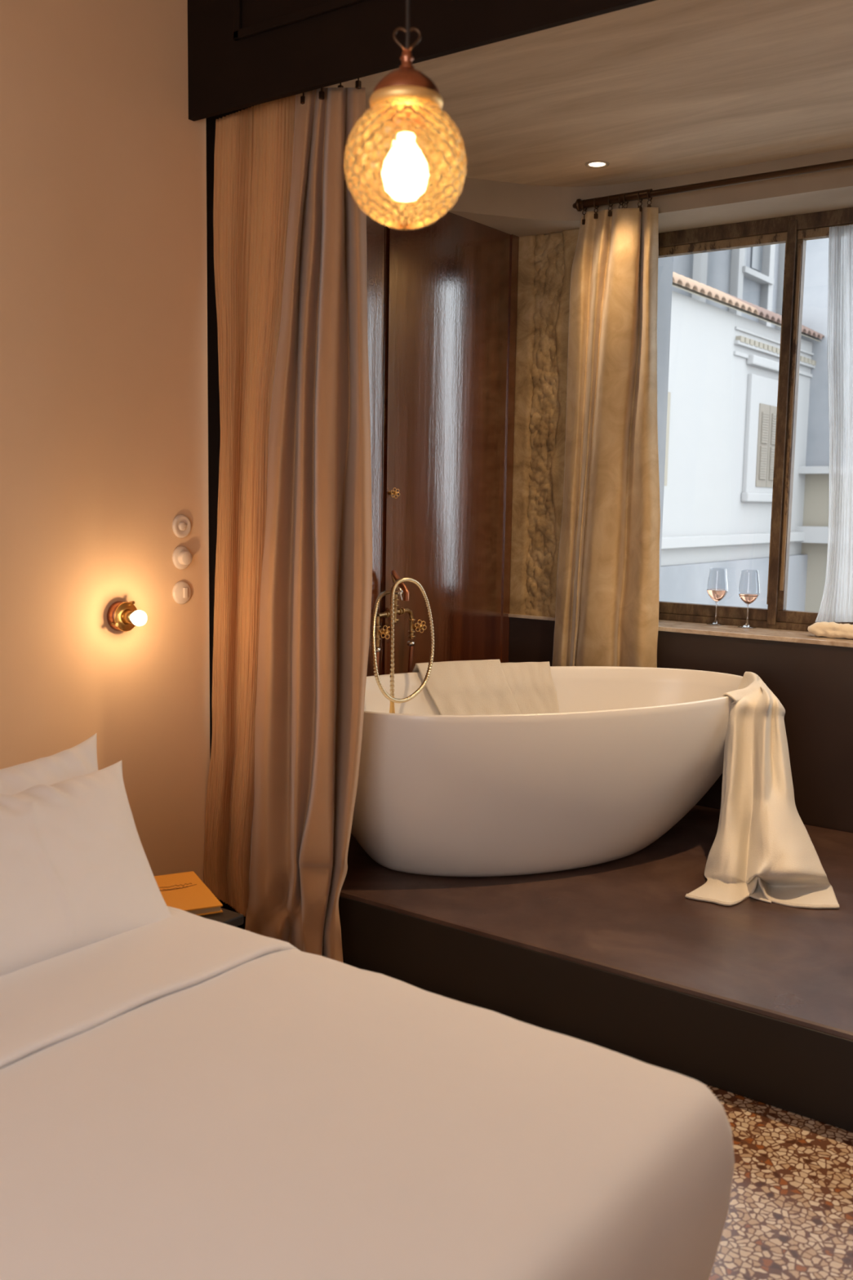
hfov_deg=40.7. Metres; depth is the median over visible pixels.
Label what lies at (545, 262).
wall
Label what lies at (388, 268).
trim
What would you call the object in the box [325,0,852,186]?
ceiling
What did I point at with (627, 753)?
bathtub
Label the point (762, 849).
bath towel
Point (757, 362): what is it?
hood
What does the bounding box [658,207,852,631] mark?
window
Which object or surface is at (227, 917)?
bedside table
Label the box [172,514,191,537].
wall switch
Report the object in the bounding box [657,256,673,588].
wall
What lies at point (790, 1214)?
floor
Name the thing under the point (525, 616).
trim
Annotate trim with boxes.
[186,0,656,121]
[205,106,251,911]
[232,0,365,40]
[382,226,391,675]
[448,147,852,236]
[501,234,519,662]
[508,613,555,621]
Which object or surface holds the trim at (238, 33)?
attached to the wall at (104, 397)
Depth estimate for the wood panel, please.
4.61 m
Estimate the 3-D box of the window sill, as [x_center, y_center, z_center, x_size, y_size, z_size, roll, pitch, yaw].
[2.372,0.082,3.840,4.160,0.018,0.292,6,9,36]
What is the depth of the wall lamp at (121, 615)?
3.29 m
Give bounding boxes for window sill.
[657,619,852,647]
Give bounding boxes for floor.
[703,1083,852,1279]
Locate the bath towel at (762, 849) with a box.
[684,671,839,908]
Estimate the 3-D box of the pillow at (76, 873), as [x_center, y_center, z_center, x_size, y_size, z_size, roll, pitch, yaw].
[-0.866,0.480,2.237,0.354,0.293,0.967,6,9,36]
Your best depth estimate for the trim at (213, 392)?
3.56 m
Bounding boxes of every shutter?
[755,403,770,487]
[765,405,777,487]
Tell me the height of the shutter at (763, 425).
1.077 m
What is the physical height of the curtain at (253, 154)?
2.521 m
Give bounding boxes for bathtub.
[351,666,742,876]
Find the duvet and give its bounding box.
[0,906,734,1279]
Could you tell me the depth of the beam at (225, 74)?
3.05 m
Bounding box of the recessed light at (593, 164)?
[584,160,609,168]
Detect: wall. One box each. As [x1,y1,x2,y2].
[0,0,209,883]
[508,228,852,833]
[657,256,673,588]
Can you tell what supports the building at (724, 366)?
on the ground
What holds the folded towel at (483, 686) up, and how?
hanging from the bathtub
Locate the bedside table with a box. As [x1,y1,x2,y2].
[200,907,243,926]
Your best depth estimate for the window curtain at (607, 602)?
4.62 m
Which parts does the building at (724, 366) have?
cornice, cornice, cornice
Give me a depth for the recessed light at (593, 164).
4.31 m
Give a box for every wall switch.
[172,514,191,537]
[172,546,191,569]
[172,581,191,604]
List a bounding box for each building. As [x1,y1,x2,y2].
[659,271,824,611]
[671,243,786,330]
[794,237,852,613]
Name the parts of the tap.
flower handle, spout, flower handle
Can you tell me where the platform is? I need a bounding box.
[235,804,852,1132]
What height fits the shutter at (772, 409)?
1.077 m
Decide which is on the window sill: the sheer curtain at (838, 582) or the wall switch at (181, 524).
the sheer curtain at (838, 582)
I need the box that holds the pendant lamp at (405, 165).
[343,0,466,230]
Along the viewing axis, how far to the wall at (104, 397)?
3.22 m
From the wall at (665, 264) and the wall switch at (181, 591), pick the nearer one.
the wall switch at (181, 591)
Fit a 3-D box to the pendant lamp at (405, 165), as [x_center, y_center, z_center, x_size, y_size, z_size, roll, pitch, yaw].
[-0.023,-1.337,1.730,0.193,1.384,0.193,-3,8,-28]
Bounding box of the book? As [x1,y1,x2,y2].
[153,871,222,915]
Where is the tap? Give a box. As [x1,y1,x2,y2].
[370,569,434,713]
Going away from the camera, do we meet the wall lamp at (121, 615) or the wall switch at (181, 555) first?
the wall lamp at (121, 615)
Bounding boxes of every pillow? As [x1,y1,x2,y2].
[0,733,97,795]
[0,760,172,976]
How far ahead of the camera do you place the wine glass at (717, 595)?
4.77 m
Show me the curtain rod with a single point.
(632, 196)
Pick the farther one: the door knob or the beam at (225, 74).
the door knob
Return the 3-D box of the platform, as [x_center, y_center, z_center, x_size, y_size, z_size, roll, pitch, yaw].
[1.521,0.955,3.316,4.170,0.234,1.707,6,9,36]
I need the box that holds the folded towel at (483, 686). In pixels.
[412,659,559,715]
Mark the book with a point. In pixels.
(185, 891)
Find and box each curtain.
[203,94,295,916]
[244,78,372,963]
[551,189,660,667]
[807,224,852,639]
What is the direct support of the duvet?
on the bed
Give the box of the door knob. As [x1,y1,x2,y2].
[388,487,399,498]
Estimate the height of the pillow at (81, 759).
0.333 m
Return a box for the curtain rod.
[573,159,852,211]
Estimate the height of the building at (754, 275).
14.000 m
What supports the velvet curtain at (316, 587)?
hanging from the curtain rod
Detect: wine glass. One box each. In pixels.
[706,570,728,625]
[737,573,759,628]
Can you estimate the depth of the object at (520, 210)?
4.49 m
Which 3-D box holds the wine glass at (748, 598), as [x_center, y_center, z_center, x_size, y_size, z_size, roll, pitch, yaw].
[1.316,-0.168,4.698,0.087,0.236,0.087,6,9,36]
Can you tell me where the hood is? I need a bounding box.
[746,354,779,373]
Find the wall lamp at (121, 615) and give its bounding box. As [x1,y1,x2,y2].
[106,600,146,631]
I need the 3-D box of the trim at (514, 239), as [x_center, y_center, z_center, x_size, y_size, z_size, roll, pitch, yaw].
[0.360,-0.569,5.052,0.006,2.335,0.053,6,9,36]

